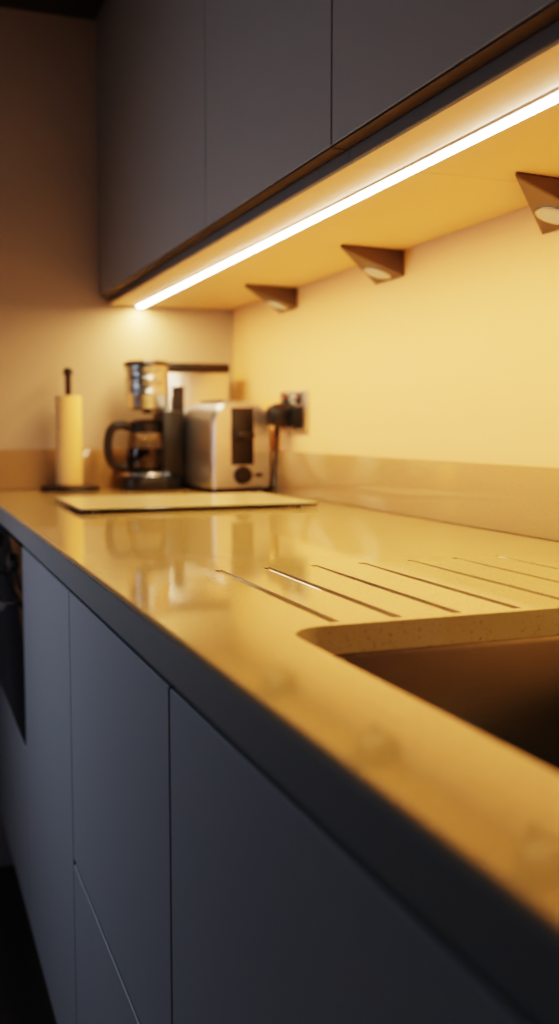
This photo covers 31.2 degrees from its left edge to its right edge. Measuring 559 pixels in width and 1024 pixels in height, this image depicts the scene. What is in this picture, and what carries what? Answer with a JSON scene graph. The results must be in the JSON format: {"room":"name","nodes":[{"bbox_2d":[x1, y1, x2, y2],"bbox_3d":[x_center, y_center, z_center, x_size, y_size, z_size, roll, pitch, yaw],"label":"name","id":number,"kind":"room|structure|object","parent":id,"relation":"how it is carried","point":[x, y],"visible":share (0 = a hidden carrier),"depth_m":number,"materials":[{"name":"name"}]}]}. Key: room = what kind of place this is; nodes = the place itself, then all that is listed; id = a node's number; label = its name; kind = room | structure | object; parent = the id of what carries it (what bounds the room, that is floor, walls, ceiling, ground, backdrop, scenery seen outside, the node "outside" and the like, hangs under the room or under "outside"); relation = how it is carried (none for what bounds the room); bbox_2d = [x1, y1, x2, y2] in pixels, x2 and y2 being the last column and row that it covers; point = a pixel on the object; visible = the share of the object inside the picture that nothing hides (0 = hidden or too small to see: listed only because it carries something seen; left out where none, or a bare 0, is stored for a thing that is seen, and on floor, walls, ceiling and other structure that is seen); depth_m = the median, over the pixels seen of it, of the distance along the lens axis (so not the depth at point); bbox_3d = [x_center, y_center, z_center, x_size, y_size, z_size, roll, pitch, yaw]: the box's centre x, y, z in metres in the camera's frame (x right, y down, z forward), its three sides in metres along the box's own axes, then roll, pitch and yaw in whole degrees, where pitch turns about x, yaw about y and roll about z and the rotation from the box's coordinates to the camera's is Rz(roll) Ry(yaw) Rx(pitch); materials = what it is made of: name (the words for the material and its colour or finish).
{"room":"kitchen","nodes":[
{"label":"kitchen","id":0,"kind":"room"},
{"bbox_2d":[0,865,56,1023],"bbox_3d":[-1.085,1.123,-0.196,4.020,0.100,4.800,-2,5,-21],"label":"floor","id":1,"kind":"structure","parent":0,"point":[24,995],"depth_m":1.96,"materials":[{"name":"black"}]},
{"bbox_2d":[0,683,29,921],"bbox_3d":[-0.295,0.427,2.188,0.575,0.887,0.608,-2,5,-21],"label":"base cabinet","id":2,"kind":"object","parent":1,"relation":"on","point":[13,766],"visible":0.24,"depth_m":2.02,"materials":[{"name":"grey wood"}]},
{"bbox_2d":[0,524,25,744],"bbox_3d":[-0.342,0.212,2.146,0.559,0.364,0.594,-2,5,-21],"label":"built-in oven","id":3,"kind":"object","parent":2,"relation":"in","point":[12,674],"visible":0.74,"depth_m":1.95,"materials":[{"name":"black"}]},
{"bbox_2d":[22,546,76,1023],"bbox_3d":[-0.094,0.472,1.660,0.575,0.887,0.524,-2,5,-21],"label":"base cabinet","id":4,"kind":"object","parent":1,"relation":"on","point":[46,614],"visible":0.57,"depth_m":1.50,"materials":[{"name":"grey wood"}]},
{"bbox_2d":[69,592,175,1023],"bbox_3d":[0.089,0.512,1.179,0.575,0.887,0.507,-2,5,-21],"label":"base cabinet","id":5,"kind":"object","parent":1,"relation":"on","point":[120,702],"visible":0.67,"depth_m":1.02,"materials":[{"name":"grey wood"}]},
{"bbox_2d":[170,688,535,1023],"bbox_3d":[0.304,0.559,0.616,0.575,0.887,0.699,-2,5,-21],"label":"base cabinet","id":6,"kind":"object","parent":1,"relation":"on","point":[275,920],"visible":0.38,"depth_m":0.58,"materials":[{"name":"grey wood"}]},
{"bbox_2d":[0,487,558,1023],"bbox_3d":[0.232,0.097,0.756,0.620,0.034,3.599,-2,5,-21],"label":"countertop","id":7,"kind":"structure","parent":6,"relation":"on","point":[246,612],"depth_m":0.67,"materials":[{"name":"stone"}]},
{"bbox_2d":[40,367,99,491],"bbox_3d":[-0.483,-0.190,2.293,0.136,0.281,0.136,-2,5,-21],"label":"paper towel holder","id":8,"kind":"object","parent":7,"relation":"on","point":[68,408],"visible":1,"depth_m":2.27,"materials":[{"name":"white paper"}]},
{"bbox_2d":[103,360,229,490],"bbox_3d":[-0.266,-0.203,2.354,0.310,0.297,0.164,-2,5,-21],"label":"drip coffee maker","id":9,"kind":"object","parent":7,"relation":"on","point":[154,448],"visible":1,"depth_m":2.29,"materials":[{"name":"black plastic"}]},
{"bbox_2d":[55,492,317,512],"bbox_3d":[-0.183,-0.019,1.877,0.430,0.009,0.310,-2,5,-21],"label":"chopping board","id":10,"kind":"object","parent":7,"relation":"on","point":[94,504],"visible":1,"depth_m":1.83,"materials":[{"name":"grey"}]},
{"bbox_2d":[183,400,269,492],"bbox_3d":[-0.117,-0.149,2.264,0.140,0.204,0.230,-2,5,-24],"label":"toaster","id":11,"kind":"object","parent":7,"relation":"on","point":[227,442],"visible":0.93,"depth_m":2.19,"materials":[{"name":"silver metal"}]},
{"bbox_2d":[247,403,289,494],"bbox_3d":[-0.025,-0.134,2.131,0.079,0.196,0.128,2,5,19],"label":"cable","id":12,"kind":"object","parent":7,"relation":"on","point":[277,414],"visible":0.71,"depth_m":2.13,"materials":[{"name":"black plastic"}]},
{"bbox_2d":[333,635,558,773],"bbox_3d":[0.286,0.248,0.572,0.481,0.259,0.553,-2,5,-21],"label":"sink","id":13,"kind":"object","parent":7,"relation":"in","point":[506,691],"visible":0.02,"depth_m":0.78,"materials":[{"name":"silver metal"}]},
{"bbox_2d":[0,7,232,866],"bbox_3d":[-1.967,-0.305,1.871,3.920,2.400,0.100,-2,5,-21],"label":"wall","id":14,"kind":"structure","parent":0,"point":[54,317],"depth_m":2.34,"materials":[{"name":"grey paint"}]},
{"bbox_2d":[0,0,103,19],"bbox_3d":[-2.005,-1.281,1.559,3.483,0.399,0.299,-2,5,-21],"label":"ceiling","id":15,"kind":"structure","parent":14,"relation":"attached to","point":[84,9],"depth_m":2.25,"materials":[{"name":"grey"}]},
{"bbox_2d":[233,206,558,466],"bbox_3d":[0.747,-0.180,0.393,0.100,2.400,4.800,-2,5,-21],"label":"wall","id":16,"kind":"structure","parent":0,"point":[455,357],"depth_m":1.58,"materials":[{"name":"beige paint"}]},
{"bbox_2d":[96,0,357,309],"bbox_3d":[-0.116,-0.851,2.002,0.333,0.773,0.881,-2,5,-21],"label":"upper cabinet","id":17,"kind":"object","parent":16,"relation":"attached to","point":[154,236],"visible":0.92,"depth_m":1.90,"materials":[{"name":"grey wood"}]},
{"bbox_2d":[245,284,296,312],"bbox_3d":[-0.002,-0.450,2.105,0.075,0.042,0.167,2,5,25],"label":"spotlight","id":18,"kind":"object","parent":17,"relation":"attached to","point":[281,299],"visible":1,"depth_m":2.09,"materials":[{"name":"grey metal"}]},
{"bbox_2d":[135,86,558,306],"bbox_3d":[0.042,-0.411,1.413,0.022,0.004,2.136,-2,5,-21],"label":"strip light","id":19,"kind":"object","parent":17,"relation":"attached to","point":[550,98],"visible":1,"depth_m":1.16,"materials":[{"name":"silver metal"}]},
{"bbox_2d":[341,244,403,283],"bbox_3d":[0.167,-0.413,1.663,0.075,0.042,0.167,2,5,25],"label":"spotlight","id":20,"kind":"object","parent":17,"relation":"attached to","point":[380,265],"visible":1,"depth_m":1.65,"materials":[{"name":"grey metal"}]},
{"bbox_2d":[0,449,558,540],"bbox_3d":[0.233,0.034,0.751,0.619,0.093,3.599,-2,5,-21],"label":"backsplash","id":21,"kind":"structure","parent":16,"relation":"attached to","point":[508,498],"depth_m":1.64,"materials":[{"name":"stone"}]},
{"bbox_2d":[280,390,307,430],"bbox_3d":[0.029,-0.215,2.126,0.013,0.086,0.146,-2,5,-21],"label":"wall socket","id":22,"kind":"object","parent":16,"relation":"attached to","point":[297,400],"visible":0.87,"depth_m":2.10,"materials":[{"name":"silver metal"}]},
{"bbox_2d":[205,0,528,249],"bbox_3d":[0.127,-0.797,1.365,0.333,0.773,0.485,-2,5,-21],"label":"upper cabinet","id":23,"kind":"object","parent":16,"relation":"attached to","point":[272,163],"visible":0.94,"depth_m":1.32,"materials":[{"name":"grey wood"}]},
{"bbox_2d":[515,172,558,233],"bbox_3d":[0.340,-0.375,1.209,0.075,0.042,0.167,2,5,25],"label":"spotlight","id":24,"kind":"object","parent":23,"relation":"attached to","point":[541,193],"visible":1,"depth_m":1.19,"materials":[{"name":"grey metal"}]},
{"bbox_2d":[332,0,558,181],"bbox_3d":[0.320,-0.755,0.859,0.333,0.773,0.599,-2,5,-21],"label":"upper cabinet","id":25,"kind":"object","parent":16,"relation":"attached to","point":[411,78],"visible":1,"depth_m":0.96,"materials":[{"name":"grey wood"}]}
]}

